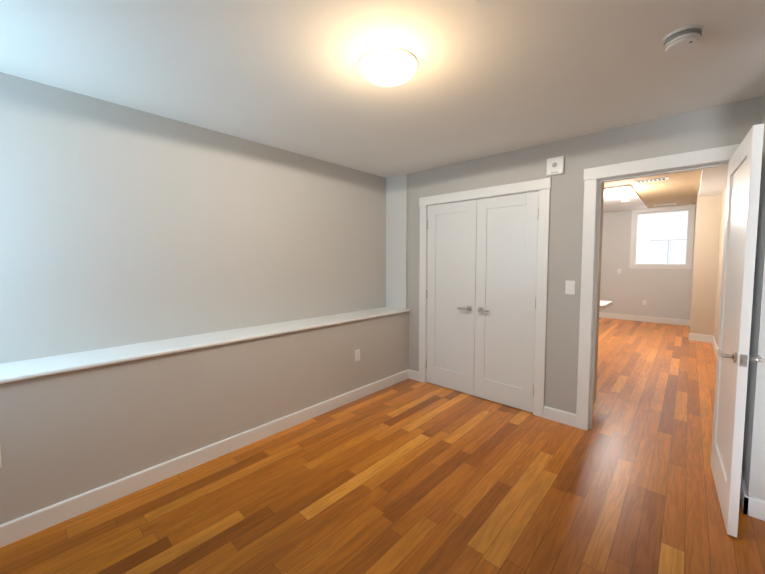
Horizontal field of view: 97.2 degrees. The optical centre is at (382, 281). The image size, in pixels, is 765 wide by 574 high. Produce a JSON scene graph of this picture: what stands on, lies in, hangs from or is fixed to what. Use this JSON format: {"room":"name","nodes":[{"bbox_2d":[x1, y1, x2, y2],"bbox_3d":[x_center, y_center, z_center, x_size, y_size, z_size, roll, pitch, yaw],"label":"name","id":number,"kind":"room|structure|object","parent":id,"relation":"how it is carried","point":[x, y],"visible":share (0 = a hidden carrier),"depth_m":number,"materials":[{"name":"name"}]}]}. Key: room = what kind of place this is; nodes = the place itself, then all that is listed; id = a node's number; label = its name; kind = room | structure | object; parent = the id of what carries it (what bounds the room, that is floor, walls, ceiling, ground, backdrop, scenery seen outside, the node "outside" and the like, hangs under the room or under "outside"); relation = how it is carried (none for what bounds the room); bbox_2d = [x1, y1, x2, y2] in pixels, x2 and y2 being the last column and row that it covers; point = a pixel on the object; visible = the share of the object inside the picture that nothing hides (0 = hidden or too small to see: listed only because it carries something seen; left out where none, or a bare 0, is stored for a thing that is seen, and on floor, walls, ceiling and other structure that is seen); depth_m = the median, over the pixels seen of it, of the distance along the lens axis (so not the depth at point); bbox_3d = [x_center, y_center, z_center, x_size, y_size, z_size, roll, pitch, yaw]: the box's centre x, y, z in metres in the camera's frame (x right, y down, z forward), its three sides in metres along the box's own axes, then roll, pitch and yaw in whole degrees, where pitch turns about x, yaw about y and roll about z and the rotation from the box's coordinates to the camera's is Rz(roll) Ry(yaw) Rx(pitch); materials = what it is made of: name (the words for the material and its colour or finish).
{"room":"empty bedroom","nodes":[
{"label":"empty bedroom","id":0,"kind":"room"},
{"bbox_2d":[0,72,408,524],"bbox_3d":[-1.182,0.025,2.725,0.535,2.400,4.090,3,5,42],"label":"wall","id":1,"kind":"structure","parent":0,"point":[121,225],"depth_m":2.29,"materials":[{"name":"grey paint"}]},
{"bbox_2d":[0,369,408,547],"bbox_3d":[-0.957,1.180,2.631,0.016,0.105,3.754,3,5,42],"label":"baseboard","id":2,"kind":"structure","parent":1,"relation":"attached to","point":[17,529],"depth_m":2.14,"materials":[{"name":"white paint"}]},
{"bbox_2d":[0,307,409,383],"bbox_3d":[-1.071,0.413,2.700,0.363,0.028,3.770,3,5,42],"label":"sill","id":3,"kind":"structure","parent":1,"relation":"on","point":[33,368],"depth_m":2.21,"materials":[{"name":"white paint"}]},
{"bbox_2d":[355,349,359,361],"bbox_3d":[-0.251,0.740,3.388,0.009,0.116,0.072,3,5,42],"label":"electrical outlet","id":4,"kind":"object","parent":1,"relation":"attached to","point":[357,355],"visible":1,"depth_m":3.38,"materials":[{"name":"white plastic"}]},
{"bbox_2d":[0,317,764,573],"bbox_3d":[2.349,1.168,4.219,5.600,0.060,10.950,3,5,42],"label":"floor","id":5,"kind":"structure","parent":0,"point":[409,476],"depth_m":1.99,"materials":[{"name":"brown wood"}]},
{"bbox_2d":[0,0,764,177],"bbox_3d":[0.365,-1.140,1.244,4.720,0.100,4.090,3,5,42],"label":"ceiling","id":6,"kind":"structure","parent":0,"point":[501,76],"depth_m":1.76,"materials":[{"name":"white paint"}]},
{"bbox_2d":[359,47,417,86],"bbox_3d":[0.030,-1.083,1.750,0.306,0.074,0.306,3,5,42],"label":"lamp","id":7,"kind":"object","parent":6,"relation":"attached to","point":[388,66],"visible":1,"depth_m":1.67,"materials":[{"name":"white glass"}]},
{"bbox_2d":[476,0,497,8],"bbox_3d":[0.396,-1.076,1.274,0.090,0.031,0.090,3,5,42],"label":"sprinkler","id":8,"kind":"object","parent":6,"relation":"attached to","point":[484,4],"visible":1,"depth_m":1.29,"materials":[{"name":"white plastic"}]},
{"bbox_2d":[663,24,702,53],"bbox_3d":[1.344,-1.079,1.514,0.136,0.054,0.136,3,5,42],"label":"smoke detector","id":9,"kind":"object","parent":6,"relation":"attached to","point":[682,39],"visible":1,"depth_m":1.48,"materials":[{"name":"white plastic"}]},
{"bbox_2d":[386,96,762,413],"bbox_3d":[1.152,-0.007,3.264,3.260,2.400,0.150,3,5,42],"label":"wall","id":10,"kind":"structure","parent":0,"point":[728,124],"depth_m":2.87,"materials":[{"name":"grey paint"}]},
{"bbox_2d":[408,369,418,380],"bbox_3d":[0.366,1.100,3.973,0.163,0.105,0.016,3,5,42],"label":"baseboard","id":11,"kind":"structure","parent":10,"relation":"attached to","point":[413,375],"depth_m":3.96,"materials":[{"name":"white paint"}]},
{"bbox_2d":[426,200,476,395],"bbox_3d":[0.711,0.168,3.604,0.593,1.994,0.093,3,5,42],"label":"closet door","id":12,"kind":"structure","parent":10,"relation":"in","point":[451,273],"depth_m":3.60,"materials":[{"name":"white paint"}]},
{"bbox_2d":[419,177,551,417],"bbox_3d":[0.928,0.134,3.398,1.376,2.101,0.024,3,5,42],"label":"trim","id":13,"kind":"structure","parent":10,"relation":"attached to","point":[543,186],"depth_m":3.01,"materials":[{"name":"white paint"}]},
{"bbox_2d":[474,191,538,412],"bbox_3d":[1.152,0.191,3.204,0.593,1.994,0.093,3,5,42],"label":"closet door","id":14,"kind":"structure","parent":10,"relation":"in","point":[506,269],"depth_m":3.20,"materials":[{"name":"white paint"}]},
{"bbox_2d":[546,156,563,175],"bbox_3d":[1.455,-0.974,2.844,0.136,0.148,0.036,3,5,42],"label":"fire alarm","id":15,"kind":"object","parent":10,"relation":"attached to","point":[555,165],"visible":1,"depth_m":2.83,"materials":[{"name":"white plastic"}]},
{"bbox_2d":[543,406,575,426],"bbox_3d":[1.530,1.163,2.916,0.256,0.105,0.016,3,5,42],"label":"baseboard","id":16,"kind":"structure","parent":10,"relation":"attached to","point":[559,416],"depth_m":2.91,"materials":[{"name":"white paint"}]},
{"bbox_2d":[565,280,574,294],"bbox_3d":[1.567,0.049,2.820,0.072,0.116,0.010,3,5,42],"label":"light switch","id":17,"kind":"object","parent":10,"relation":"attached to","point":[569,287],"visible":1,"depth_m":2.82,"materials":[{"name":"white plastic"}]},
{"bbox_2d":[576,144,739,430],"bbox_3d":[2.008,0.175,2.498,0.946,2.126,0.144,3,5,42],"label":"door frame","id":18,"kind":"structure","parent":10,"relation":"attached to","point":[591,176],"depth_m":2.70,"materials":[{"name":"white paint"}]},
{"bbox_2d":[710,123,763,537],"bbox_3d":[1.996,0.255,1.925,0.150,2.019,0.763,3,4,39],"label":"entry door","id":19,"kind":"structure","parent":10,"relation":"in","point":[734,358],"depth_m":1.74,"materials":[{"name":"white paint"}]},
{"bbox_2d":[593,183,603,401],"bbox_3d":[1.246,-0.061,3.736,1.880,2.450,0.680,3,5,42],"label":"wall","id":20,"kind":"structure","parent":0,"point":[599,281],"depth_m":3.31,"materials":[{"name":"grey paint"}]},
{"bbox_2d":[603,184,647,212],"bbox_3d":[3.922,-1.659,7.494,2.900,0.025,3.150,3,5,42],"label":"ceiling soffit","id":21,"kind":"structure","parent":0,"point":[614,196],"depth_m":6.53,"materials":[{"name":"paint"}]},
{"bbox_2d":[599,204,695,319],"bbox_3d":[5.484,-0.415,8.358,4.150,2.610,0.120,3,5,42],"label":"wall","id":22,"kind":"structure","parent":0,"point":[665,293],"depth_m":7.93,"materials":[{"name":"paint"}]},
{"bbox_2d":[599,301,611,308],"bbox_3d":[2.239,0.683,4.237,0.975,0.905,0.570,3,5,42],"label":"countertop","id":23,"kind":"structure","parent":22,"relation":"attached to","point":[604,304],"depth_m":3.88,"materials":[{"name":"white paint"}]},
{"bbox_2d":[599,312,689,325],"bbox_3d":[5.272,0.819,8.532,3.700,0.125,0.016,3,5,42],"label":"baseboard","id":24,"kind":"structure","parent":22,"relation":"attached to","point":[647,319],"depth_m":7.79,"materials":[{"name":"white paint"}]},
{"bbox_2d":[629,205,694,268],"bbox_3d":[6.253,-0.970,7.582,1.109,1.360,0.122,3,5,42],"label":"window","id":25,"kind":"structure","parent":22,"relation":"in","point":[662,239],"depth_m":7.58,"materials":[{"name":"glass"}]},
{"bbox_2d":[604,169,701,207],"bbox_3d":[3.240,-1.626,5.889,4.250,0.100,6.680,3,5,42],"label":"ceiling","id":26,"kind":"structure","parent":0,"point":[680,188],"depth_m":5.58,"materials":[{"name":"paint"}]},
{"bbox_2d":[634,177,668,183],"bbox_3d":[4.046,-1.523,5.079,0.400,0.010,0.150,3,5,42],"label":"ceiling vent","id":27,"kind":"object","parent":26,"relation":"in","point":[657,179],"visible":1,"depth_m":5.07,"materials":[{"name":"white metal"}]},
{"bbox_2d":[699,166,727,196],"bbox_3d":[3.950,-1.406,3.954,0.280,0.110,4.760,3,5,42],"label":"beam","id":28,"kind":"structure","parent":26,"relation":"attached to","point":[713,181],"depth_m":4.70,"materials":[{"name":"paint"}]},
{"bbox_2d":[690,190,721,335],"bbox_3d":[6.206,-0.299,6.406,0.450,2.610,1.800,3,5,42],"label":"wall","id":29,"kind":"structure","parent":0,"point":[705,260],"depth_m":5.79,"materials":[{"name":"paint"}]},
{"bbox_2d":[688,333,712,342],"bbox_3d":[5.534,0.977,5.865,0.316,0.125,0.016,3,5,42],"label":"baseboard","id":30,"kind":"structure","parent":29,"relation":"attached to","point":[699,337],"depth_m":5.86,"materials":[{"name":"white paint"}]},
{"bbox_2d":[714,185,726,346],"bbox_3d":[4.109,-0.149,3.884,0.150,2.610,4.760,3,5,42],"label":"wall","id":31,"kind":"structure","parent":0,"point":[720,262],"depth_m":5.25,"materials":[{"name":"paint"}]},
{"bbox_2d":[712,336,716,358],"bbox_3d":[4.049,1.087,4.015,0.016,0.125,4.724,3,5,42],"label":"baseboard","id":32,"kind":"structure","parent":31,"relation":"attached to","point":[714,344],"depth_m":5.23,"materials":[{"name":"white paint"}]},
{"bbox_2d":[742,92,764,499],"bbox_3d":[2.730,0.095,1.532,1.410,2.400,0.590,3,5,42],"label":"wall","id":33,"kind":"structure","parent":0,"point":[753,463],"depth_m":1.84,"materials":[{"name":"grey paint"}]},
{"bbox_2d":[740,471,748,513],"bbox_3d":[2.150,1.216,2.021,0.016,0.105,0.464,3,5,42],"label":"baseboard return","id":34,"kind":"object","parent":33,"relation":"attached to","point":[743,489],"visible":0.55,"depth_m":1.92,"materials":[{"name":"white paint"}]},
{"bbox_2d":[743,494,764,520],"bbox_3d":[2.465,1.251,1.432,1.276,0.105,0.016,3,5,42],"label":"baseboard","id":35,"kind":"structure","parent":33,"relation":"attached to","point":[755,508],"depth_m":1.83,"materials":[{"name":"white paint"}]}
]}

